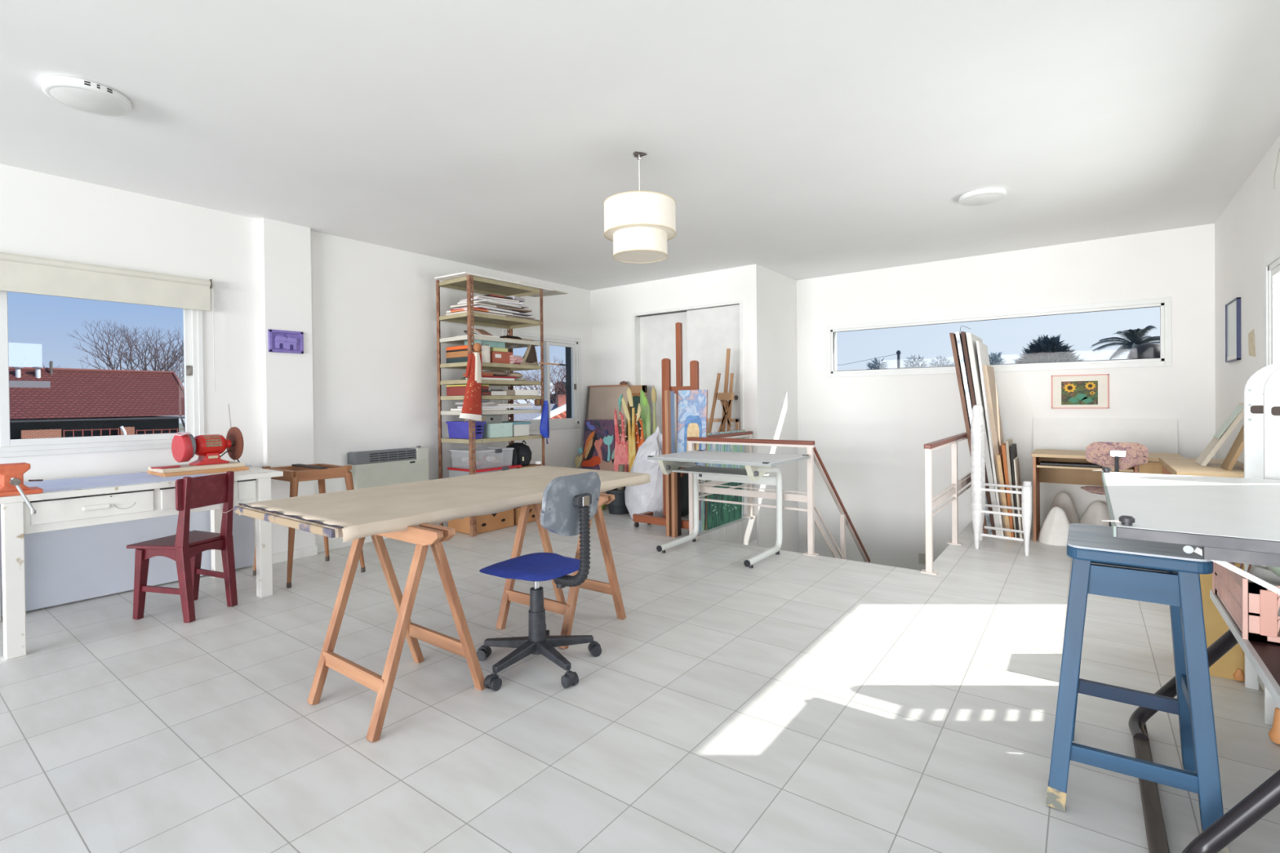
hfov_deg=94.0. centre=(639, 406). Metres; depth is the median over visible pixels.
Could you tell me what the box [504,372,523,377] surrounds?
fabric bundle
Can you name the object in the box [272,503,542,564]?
baseboard
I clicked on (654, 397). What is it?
cutout
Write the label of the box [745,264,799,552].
wall
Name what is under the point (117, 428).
window grille
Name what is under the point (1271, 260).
window
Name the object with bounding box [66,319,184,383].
bare tree
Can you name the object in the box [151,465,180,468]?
tray
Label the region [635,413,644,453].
cutout
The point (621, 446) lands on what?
cutout
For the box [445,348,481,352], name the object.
tray
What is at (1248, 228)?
wall
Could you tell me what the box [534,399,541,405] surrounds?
dried flower
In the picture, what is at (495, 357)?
storage box
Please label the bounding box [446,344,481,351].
tray
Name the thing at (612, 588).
trestle
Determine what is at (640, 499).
plastic bag
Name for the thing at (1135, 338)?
palm tree
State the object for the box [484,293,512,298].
magazine
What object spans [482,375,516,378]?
booklet
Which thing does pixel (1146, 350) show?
cowl
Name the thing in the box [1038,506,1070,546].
plaster cast
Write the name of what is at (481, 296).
folder
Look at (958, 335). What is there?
board
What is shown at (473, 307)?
folder
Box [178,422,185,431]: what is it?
ground
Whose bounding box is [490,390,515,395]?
box
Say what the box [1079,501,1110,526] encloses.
plaster cast
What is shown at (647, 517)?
easel
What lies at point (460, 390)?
drawer box
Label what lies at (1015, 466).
canvas
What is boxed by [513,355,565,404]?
bare tree
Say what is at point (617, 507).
plant pot
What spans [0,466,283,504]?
countertop
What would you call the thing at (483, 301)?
folder
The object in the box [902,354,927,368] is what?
tree
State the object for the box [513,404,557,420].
roof
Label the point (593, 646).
hood
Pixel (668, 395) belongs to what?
canvas
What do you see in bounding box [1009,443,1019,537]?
canvas
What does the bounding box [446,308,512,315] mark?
folder
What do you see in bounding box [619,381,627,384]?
clay lump
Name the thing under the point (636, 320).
trim
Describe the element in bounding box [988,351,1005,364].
tree
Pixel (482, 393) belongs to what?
notebook
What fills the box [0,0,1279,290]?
ceiling
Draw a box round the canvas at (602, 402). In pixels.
[585,384,629,443]
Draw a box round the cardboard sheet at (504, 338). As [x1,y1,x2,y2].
[504,337,533,341]
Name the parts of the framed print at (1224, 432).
picture glass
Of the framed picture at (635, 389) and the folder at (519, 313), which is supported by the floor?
the framed picture at (635, 389)
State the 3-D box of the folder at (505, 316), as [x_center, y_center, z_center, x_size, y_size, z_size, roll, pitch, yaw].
[-1.293,-0.873,6.041,0.365,0.014,0.424,0,1,37]
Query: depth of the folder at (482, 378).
5.66 m
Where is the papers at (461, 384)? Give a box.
[445,384,488,386]
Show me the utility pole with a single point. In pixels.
(898, 353)
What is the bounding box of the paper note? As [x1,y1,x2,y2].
[1248,328,1255,356]
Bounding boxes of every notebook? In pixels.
[481,391,491,395]
[484,389,506,395]
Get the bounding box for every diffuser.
[49,87,124,115]
[963,193,1002,204]
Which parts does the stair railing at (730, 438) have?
post, handrail, post, handrail, post, plate, sloping handrail, post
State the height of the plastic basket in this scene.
0.158 m
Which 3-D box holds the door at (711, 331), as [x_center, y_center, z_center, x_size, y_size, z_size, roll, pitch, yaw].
[0.818,0.026,6.571,0.674,2.225,0.039,0,1,37]
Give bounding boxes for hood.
[477,644,489,655]
[486,673,499,688]
[564,671,575,684]
[588,641,600,650]
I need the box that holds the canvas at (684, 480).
[680,473,688,516]
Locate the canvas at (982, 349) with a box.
[976,341,1004,536]
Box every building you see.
[8,342,42,367]
[8,360,185,439]
[509,383,555,419]
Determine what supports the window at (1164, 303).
in the wall at (869, 434)
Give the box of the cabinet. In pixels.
[1243,362,1279,725]
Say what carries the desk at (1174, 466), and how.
on the floor
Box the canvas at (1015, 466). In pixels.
[1013,456,1023,538]
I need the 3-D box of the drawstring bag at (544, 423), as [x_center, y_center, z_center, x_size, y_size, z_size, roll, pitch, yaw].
[-0.969,0.120,6.043,0.073,0.520,0.121,0,1,37]
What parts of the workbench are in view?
leg, leg, drawer, handle, drawer, leg, drawer, leg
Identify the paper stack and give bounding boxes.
[450,408,506,410]
[455,402,493,404]
[457,405,533,408]
[481,403,529,405]
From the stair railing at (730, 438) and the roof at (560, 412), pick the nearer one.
the stair railing at (730, 438)
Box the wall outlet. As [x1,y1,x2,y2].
[918,553,925,564]
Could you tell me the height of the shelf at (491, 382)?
0.036 m
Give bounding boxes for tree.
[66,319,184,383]
[124,345,185,427]
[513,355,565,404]
[866,357,888,369]
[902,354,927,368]
[926,355,955,367]
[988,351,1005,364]
[1010,333,1085,364]
[1089,324,1159,359]
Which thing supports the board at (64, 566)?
on the floor
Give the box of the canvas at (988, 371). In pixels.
[982,364,1007,536]
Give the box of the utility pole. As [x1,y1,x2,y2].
[843,350,901,368]
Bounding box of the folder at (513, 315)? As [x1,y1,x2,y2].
[511,314,535,319]
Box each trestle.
[306,523,485,742]
[495,493,626,648]
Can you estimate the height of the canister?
0.155 m
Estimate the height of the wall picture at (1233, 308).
0.430 m
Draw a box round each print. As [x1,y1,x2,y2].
[1051,373,1109,408]
[1195,402,1244,466]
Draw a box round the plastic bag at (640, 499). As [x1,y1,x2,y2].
[624,426,664,519]
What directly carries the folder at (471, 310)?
on the rack at (470, 284)
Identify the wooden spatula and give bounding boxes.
[538,362,565,365]
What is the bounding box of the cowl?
[1126,342,1159,359]
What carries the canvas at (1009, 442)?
on the floor
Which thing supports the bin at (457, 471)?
on the rack at (470, 284)
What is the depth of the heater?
5.22 m
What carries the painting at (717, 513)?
on the floor
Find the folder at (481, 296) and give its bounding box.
[460,295,519,302]
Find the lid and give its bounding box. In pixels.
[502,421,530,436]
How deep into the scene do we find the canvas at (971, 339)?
5.24 m
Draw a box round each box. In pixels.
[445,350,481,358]
[446,386,488,395]
[464,338,505,348]
[465,414,502,423]
[483,422,512,438]
[489,346,507,351]
[489,351,512,364]
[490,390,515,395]
[513,390,539,395]
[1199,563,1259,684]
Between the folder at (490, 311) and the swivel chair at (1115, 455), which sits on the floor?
the swivel chair at (1115, 455)
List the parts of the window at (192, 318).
sash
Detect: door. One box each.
[640,311,687,453]
[686,304,740,433]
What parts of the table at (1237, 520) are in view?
corner knob, corner knob, tube leg, tube leg, tie rod, under rail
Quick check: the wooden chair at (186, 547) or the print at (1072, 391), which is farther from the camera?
the print at (1072, 391)
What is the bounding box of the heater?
[347,445,429,489]
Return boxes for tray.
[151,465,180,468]
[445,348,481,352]
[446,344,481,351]
[671,465,770,477]
[1036,462,1133,471]
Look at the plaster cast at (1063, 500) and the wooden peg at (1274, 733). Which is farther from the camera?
the plaster cast at (1063, 500)
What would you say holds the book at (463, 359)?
on the rack at (470, 284)
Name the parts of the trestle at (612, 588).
leg, leg, leg, leg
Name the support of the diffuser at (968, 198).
attached to the recessed light at (983, 196)
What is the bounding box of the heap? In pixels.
[1248,564,1279,616]
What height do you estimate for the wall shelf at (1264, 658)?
0.279 m
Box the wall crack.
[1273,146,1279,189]
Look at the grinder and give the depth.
3.86 m
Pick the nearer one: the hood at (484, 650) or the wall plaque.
the hood at (484, 650)
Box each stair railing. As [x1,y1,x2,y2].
[687,431,870,563]
[920,431,971,574]
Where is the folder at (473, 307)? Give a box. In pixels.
[450,306,488,311]
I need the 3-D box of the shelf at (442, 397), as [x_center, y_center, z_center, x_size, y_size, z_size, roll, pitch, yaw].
[-1.450,-0.087,5.884,0.493,0.036,0.893,0,1,37]
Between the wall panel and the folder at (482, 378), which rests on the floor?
the wall panel
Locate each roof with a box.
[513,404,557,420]
[533,404,566,419]
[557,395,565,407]
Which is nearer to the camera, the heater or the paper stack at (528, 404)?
the heater
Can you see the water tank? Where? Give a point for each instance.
(553, 399)
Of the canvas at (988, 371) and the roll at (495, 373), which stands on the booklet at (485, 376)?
the roll at (495, 373)
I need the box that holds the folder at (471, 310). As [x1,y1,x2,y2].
[445,310,513,316]
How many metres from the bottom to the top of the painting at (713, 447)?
0.901 m
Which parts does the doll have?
cord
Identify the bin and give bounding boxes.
[447,462,521,477]
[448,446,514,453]
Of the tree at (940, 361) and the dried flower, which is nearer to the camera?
the dried flower
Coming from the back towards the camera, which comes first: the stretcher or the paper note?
the stretcher
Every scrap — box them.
[461,456,469,462]
[478,457,486,463]
[485,455,495,462]
[491,457,498,463]
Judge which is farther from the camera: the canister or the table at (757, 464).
the canister
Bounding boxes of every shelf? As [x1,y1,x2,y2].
[438,275,542,297]
[439,311,542,328]
[439,335,542,348]
[440,361,540,371]
[440,379,542,386]
[440,395,542,399]
[440,408,542,414]
[440,434,543,444]
[1209,590,1279,709]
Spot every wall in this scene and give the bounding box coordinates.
[0,164,591,611]
[590,266,746,514]
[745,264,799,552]
[746,539,756,546]
[796,223,1215,570]
[1214,136,1279,463]
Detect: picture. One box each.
[626,385,647,441]
[1220,424,1244,470]
[1225,297,1240,362]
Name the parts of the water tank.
tank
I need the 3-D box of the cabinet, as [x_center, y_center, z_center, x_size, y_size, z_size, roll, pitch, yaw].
[2.506,0.489,2.216,0.322,1.332,0.360,0,1,37]
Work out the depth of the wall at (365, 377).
4.67 m
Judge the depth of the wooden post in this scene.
6.45 m
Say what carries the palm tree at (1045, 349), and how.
on the ground
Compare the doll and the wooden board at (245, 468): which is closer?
the wooden board at (245, 468)
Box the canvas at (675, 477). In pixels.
[671,466,681,537]
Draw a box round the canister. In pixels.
[481,345,490,362]
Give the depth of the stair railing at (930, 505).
4.39 m
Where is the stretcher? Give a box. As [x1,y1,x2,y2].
[707,418,738,430]
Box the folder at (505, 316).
[505,315,539,320]
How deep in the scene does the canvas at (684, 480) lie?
6.14 m
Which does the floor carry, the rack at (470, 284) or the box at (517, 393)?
the rack at (470, 284)
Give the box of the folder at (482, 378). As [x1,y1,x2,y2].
[481,377,514,380]
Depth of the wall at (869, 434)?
6.13 m
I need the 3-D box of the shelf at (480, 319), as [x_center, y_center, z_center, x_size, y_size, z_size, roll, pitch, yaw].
[-1.459,-0.842,5.878,0.493,0.036,0.893,0,1,37]
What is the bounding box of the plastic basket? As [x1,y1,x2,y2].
[445,421,485,439]
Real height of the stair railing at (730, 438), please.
2.002 m
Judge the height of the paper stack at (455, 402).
0.016 m
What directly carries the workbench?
on the floor
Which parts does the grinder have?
data plate, motor, label plate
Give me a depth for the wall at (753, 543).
6.17 m
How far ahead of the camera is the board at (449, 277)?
5.52 m
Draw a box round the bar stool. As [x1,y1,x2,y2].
[1045,523,1228,852]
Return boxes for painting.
[574,419,614,506]
[676,389,707,466]
[698,429,745,532]
[705,480,742,530]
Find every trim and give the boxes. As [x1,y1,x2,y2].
[632,300,744,514]
[635,303,739,317]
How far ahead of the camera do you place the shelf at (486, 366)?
5.83 m
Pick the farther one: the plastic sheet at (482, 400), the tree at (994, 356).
the tree at (994, 356)
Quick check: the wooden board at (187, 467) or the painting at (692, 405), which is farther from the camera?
the painting at (692, 405)
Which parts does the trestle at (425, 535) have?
leg, leg, leg, leg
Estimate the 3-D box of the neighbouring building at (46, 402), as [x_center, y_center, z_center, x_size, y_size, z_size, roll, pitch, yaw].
[-23.077,1.395,23.509,5.280,6.353,8.265,0,1,37]
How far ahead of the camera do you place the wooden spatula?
6.16 m
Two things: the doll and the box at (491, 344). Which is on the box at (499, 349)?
the box at (491, 344)
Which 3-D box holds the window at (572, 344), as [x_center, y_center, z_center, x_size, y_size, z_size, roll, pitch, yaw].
[-1.176,-0.287,6.986,0.202,1.110,1.240,0,1,37]
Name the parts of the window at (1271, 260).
sash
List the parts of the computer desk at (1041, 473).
panel, modesty panel, panel, cabinet door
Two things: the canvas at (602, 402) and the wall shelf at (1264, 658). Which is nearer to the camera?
the wall shelf at (1264, 658)
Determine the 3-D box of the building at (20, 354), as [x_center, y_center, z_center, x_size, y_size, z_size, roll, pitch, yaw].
[-36.213,0.616,33.401,6.000,8.047,3.190,0,1,37]
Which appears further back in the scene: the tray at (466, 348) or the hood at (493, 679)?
the tray at (466, 348)
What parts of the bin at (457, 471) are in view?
lid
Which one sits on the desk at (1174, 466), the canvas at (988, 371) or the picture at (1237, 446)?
the picture at (1237, 446)
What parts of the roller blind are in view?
pull chain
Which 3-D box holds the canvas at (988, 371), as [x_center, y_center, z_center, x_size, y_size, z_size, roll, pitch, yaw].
[3.261,0.373,5.434,0.224,1.496,0.500,0,1,37]
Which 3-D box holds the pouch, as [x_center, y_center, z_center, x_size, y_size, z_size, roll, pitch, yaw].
[-1.317,-0.689,5.983,0.260,0.042,0.261,0,1,37]
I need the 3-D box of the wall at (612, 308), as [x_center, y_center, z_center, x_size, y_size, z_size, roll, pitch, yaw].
[0.346,-0.170,7.063,2.170,2.620,0.300,0,1,37]
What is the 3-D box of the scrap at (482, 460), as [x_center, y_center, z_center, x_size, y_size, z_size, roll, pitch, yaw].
[-1.509,0.523,5.754,0.095,0.060,0.101,0,1,37]
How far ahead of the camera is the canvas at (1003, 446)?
5.11 m
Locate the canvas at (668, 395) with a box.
[664,390,675,536]
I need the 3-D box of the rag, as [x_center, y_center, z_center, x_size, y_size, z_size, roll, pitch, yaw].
[-1.040,0.570,6.100,0.094,0.039,0.088,0,1,37]
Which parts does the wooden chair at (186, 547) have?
leg, seat, post, leg, backrest, post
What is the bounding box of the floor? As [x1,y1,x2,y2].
[0,505,1279,852]
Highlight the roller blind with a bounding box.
[0,252,215,392]
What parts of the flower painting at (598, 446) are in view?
cream flower, purple flower, panel, salmon flower, turquoise flower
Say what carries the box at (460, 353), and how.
on the book at (463, 359)
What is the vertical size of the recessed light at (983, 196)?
0.040 m
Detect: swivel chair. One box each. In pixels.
[475,471,601,691]
[1080,441,1148,526]
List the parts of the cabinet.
toe panel, panel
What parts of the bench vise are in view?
handle, handle, guide rod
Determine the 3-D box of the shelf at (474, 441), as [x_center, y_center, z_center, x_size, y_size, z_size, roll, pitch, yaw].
[-1.446,0.313,5.887,0.493,0.036,0.893,0,1,37]
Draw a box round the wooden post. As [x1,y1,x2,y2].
[617,464,624,490]
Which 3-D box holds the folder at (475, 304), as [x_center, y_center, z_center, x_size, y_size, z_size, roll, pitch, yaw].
[-1.537,-0.956,5.797,0.360,0.018,0.460,0,1,31]
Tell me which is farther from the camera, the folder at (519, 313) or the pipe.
the pipe
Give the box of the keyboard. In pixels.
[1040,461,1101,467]
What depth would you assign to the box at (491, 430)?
5.66 m
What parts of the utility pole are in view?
post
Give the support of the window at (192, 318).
in the wall at (365, 377)
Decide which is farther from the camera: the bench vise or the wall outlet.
the wall outlet
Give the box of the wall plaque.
[268,328,303,353]
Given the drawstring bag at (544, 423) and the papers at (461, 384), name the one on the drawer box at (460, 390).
the papers at (461, 384)
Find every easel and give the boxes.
[632,322,701,534]
[707,348,733,433]
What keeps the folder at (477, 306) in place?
on the folder at (490, 311)
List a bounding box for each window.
[0,290,204,457]
[502,328,582,431]
[826,296,1171,377]
[1262,243,1279,367]
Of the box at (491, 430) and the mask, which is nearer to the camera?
the box at (491, 430)
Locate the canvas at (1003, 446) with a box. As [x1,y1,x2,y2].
[1001,442,1014,537]
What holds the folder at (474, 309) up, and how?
on the folder at (490, 311)
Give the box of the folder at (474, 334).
[458,333,499,337]
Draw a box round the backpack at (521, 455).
[502,440,531,466]
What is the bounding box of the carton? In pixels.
[516,463,541,468]
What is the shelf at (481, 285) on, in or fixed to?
attached to the rack at (470, 284)
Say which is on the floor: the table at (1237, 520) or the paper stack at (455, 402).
the table at (1237, 520)
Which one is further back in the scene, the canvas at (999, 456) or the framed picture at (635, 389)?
the framed picture at (635, 389)
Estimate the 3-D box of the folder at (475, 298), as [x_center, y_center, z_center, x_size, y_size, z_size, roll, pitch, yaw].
[-1.469,-1.018,5.883,0.500,0.016,0.360,-1,1,-44]
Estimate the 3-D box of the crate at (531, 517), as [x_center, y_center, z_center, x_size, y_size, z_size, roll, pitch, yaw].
[-1.269,1.081,6.100,0.382,0.170,0.306,0,1,37]
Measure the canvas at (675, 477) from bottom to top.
0.660 m
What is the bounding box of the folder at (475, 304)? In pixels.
[449,302,508,310]
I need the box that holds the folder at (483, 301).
[457,299,521,308]
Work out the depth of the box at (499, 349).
5.72 m
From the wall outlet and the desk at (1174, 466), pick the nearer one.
the desk at (1174, 466)
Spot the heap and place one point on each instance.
(1264, 573)
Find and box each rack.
[435,275,545,537]
[970,404,1031,555]
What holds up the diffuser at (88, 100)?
attached to the recessed light at (79, 94)
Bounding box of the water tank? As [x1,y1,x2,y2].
[550,382,565,404]
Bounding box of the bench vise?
[0,462,43,514]
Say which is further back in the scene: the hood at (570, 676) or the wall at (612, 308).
the wall at (612, 308)
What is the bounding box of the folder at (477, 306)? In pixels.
[453,305,519,314]
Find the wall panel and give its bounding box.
[1033,417,1177,525]
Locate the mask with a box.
[520,344,537,365]
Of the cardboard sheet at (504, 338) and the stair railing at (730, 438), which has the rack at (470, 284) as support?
the cardboard sheet at (504, 338)
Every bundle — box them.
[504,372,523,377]
[506,295,524,302]
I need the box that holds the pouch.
[499,335,521,339]
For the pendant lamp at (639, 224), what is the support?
hanging from the ceiling
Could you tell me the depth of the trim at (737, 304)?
6.87 m
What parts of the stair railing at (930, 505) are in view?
post, plate, handrail, post, plate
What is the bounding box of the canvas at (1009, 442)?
[1005,438,1017,537]
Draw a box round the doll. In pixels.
[458,342,482,443]
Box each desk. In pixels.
[1031,448,1184,541]
[1159,457,1244,478]
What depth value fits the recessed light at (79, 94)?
2.65 m
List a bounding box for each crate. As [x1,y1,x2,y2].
[447,508,514,534]
[514,504,536,525]
[1212,560,1279,644]
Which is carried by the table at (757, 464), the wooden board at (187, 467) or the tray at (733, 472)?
the tray at (733, 472)
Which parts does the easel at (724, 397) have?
leg, leg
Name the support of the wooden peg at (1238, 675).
on the floor
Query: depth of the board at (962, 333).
5.27 m
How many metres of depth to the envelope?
5.64 m
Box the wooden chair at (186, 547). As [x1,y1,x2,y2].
[126,471,237,622]
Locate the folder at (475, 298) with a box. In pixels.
[458,297,522,305]
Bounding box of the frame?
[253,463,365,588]
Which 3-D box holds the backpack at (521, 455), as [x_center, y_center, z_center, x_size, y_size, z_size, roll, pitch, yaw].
[-1.250,0.466,6.014,0.316,0.254,0.320,0,1,37]
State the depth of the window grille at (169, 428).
24.36 m
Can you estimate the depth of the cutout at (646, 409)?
6.57 m
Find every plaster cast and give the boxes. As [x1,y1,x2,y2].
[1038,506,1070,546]
[1049,493,1079,524]
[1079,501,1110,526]
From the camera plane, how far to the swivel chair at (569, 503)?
2.61 m
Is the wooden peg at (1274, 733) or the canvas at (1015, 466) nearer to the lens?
the wooden peg at (1274, 733)
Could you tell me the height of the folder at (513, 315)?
0.012 m
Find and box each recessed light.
[40,75,132,115]
[959,186,1006,205]
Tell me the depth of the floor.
2.28 m
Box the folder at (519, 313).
[515,312,533,316]
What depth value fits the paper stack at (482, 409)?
5.58 m
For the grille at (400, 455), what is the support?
attached to the heater
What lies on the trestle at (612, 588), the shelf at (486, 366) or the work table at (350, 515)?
the work table at (350, 515)
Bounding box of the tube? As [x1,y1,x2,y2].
[514,377,527,381]
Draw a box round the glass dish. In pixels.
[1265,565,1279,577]
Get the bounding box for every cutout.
[613,408,628,471]
[617,386,641,472]
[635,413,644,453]
[640,389,650,440]
[651,386,657,434]
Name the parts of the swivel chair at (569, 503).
arm, arm, seat, gas rod, arm, adjust knob, arm, backrest, bracket plate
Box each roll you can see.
[482,370,507,376]
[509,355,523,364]
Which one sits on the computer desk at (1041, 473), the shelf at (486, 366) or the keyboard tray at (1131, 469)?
the keyboard tray at (1131, 469)
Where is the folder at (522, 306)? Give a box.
[492,300,528,308]
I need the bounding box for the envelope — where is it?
[474,328,492,335]
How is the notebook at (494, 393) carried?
on the rack at (470, 284)
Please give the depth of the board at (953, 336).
5.32 m
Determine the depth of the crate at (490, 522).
5.60 m
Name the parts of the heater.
panel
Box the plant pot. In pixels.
[604,486,629,515]
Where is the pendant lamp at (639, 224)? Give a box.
[603,151,676,263]
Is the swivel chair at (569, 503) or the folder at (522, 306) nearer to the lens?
the swivel chair at (569, 503)
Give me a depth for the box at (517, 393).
5.96 m
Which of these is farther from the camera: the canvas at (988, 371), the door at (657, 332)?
the door at (657, 332)
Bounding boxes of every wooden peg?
[1232,668,1244,681]
[1267,707,1279,744]
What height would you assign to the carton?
0.240 m
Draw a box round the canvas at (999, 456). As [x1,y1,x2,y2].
[995,452,1011,537]
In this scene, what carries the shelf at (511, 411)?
attached to the rack at (470, 284)
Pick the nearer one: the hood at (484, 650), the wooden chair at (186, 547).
the hood at (484, 650)
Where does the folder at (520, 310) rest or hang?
on the folder at (519, 313)
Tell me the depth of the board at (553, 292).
6.39 m
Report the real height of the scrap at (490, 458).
0.060 m
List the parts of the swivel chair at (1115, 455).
seat, post, backrest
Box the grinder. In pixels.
[171,426,244,465]
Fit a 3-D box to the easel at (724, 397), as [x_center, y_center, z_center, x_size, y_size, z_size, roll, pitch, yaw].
[0.804,0.271,6.332,0.482,1.745,0.165,0,1,37]
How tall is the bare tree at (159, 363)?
8.875 m
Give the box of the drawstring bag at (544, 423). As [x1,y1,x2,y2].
[539,392,549,444]
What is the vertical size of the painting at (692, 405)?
0.669 m
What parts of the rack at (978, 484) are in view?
post, post, post, post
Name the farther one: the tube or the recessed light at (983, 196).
the tube
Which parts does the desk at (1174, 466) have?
panel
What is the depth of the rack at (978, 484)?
4.73 m
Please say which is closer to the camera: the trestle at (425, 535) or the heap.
the heap
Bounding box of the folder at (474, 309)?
[450,308,488,312]
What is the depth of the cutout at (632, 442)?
6.51 m
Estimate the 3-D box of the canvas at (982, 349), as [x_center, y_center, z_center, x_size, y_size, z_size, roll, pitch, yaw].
[3.217,0.269,5.428,0.200,1.704,0.600,0,1,37]
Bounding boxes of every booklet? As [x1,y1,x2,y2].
[462,373,493,376]
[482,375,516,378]
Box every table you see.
[233,465,650,542]
[647,449,809,568]
[1092,466,1279,852]
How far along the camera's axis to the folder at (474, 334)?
5.58 m
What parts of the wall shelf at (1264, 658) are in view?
shelf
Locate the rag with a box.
[534,460,543,464]
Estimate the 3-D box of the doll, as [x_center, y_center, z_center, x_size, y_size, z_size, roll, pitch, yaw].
[-1.504,-0.121,5.318,0.079,0.908,0.256,0,1,37]
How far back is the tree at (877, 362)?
86.10 m
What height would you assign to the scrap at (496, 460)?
0.060 m
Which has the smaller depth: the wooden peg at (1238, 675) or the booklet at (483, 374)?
the wooden peg at (1238, 675)
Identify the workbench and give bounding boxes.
[0,466,283,659]
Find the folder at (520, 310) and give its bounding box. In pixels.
[496,306,532,313]
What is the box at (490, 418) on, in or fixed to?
on the rack at (470, 284)
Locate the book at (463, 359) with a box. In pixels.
[446,356,467,363]
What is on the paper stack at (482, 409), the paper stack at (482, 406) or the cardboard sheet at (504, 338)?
the paper stack at (482, 406)
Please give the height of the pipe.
0.750 m
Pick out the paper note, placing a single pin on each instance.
(1251, 335)
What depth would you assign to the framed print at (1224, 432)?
3.87 m
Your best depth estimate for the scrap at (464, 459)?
5.59 m
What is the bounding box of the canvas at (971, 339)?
[965,332,1001,536]
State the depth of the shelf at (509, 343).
5.74 m
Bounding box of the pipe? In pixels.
[120,426,126,435]
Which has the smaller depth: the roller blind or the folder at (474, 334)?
the roller blind
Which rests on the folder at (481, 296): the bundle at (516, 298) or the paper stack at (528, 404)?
the bundle at (516, 298)
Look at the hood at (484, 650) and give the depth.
2.79 m
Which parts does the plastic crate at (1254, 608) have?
corner post, corner post, latch panel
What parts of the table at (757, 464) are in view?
tilt knob, leg, tilt knob, leg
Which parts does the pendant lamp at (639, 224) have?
cord, lamp shade, lamp shade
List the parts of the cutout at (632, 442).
painted panel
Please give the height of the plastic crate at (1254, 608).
0.177 m
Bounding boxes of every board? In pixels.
[0,465,253,616]
[147,466,248,476]
[148,461,244,473]
[434,271,552,292]
[515,281,568,297]
[949,333,988,533]
[955,332,992,534]
[960,331,995,535]
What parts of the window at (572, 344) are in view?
sash, sash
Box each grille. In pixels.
[62,427,119,437]
[135,428,185,434]
[347,448,415,465]
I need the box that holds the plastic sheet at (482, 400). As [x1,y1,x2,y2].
[481,399,489,402]
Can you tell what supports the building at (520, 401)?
on the ground

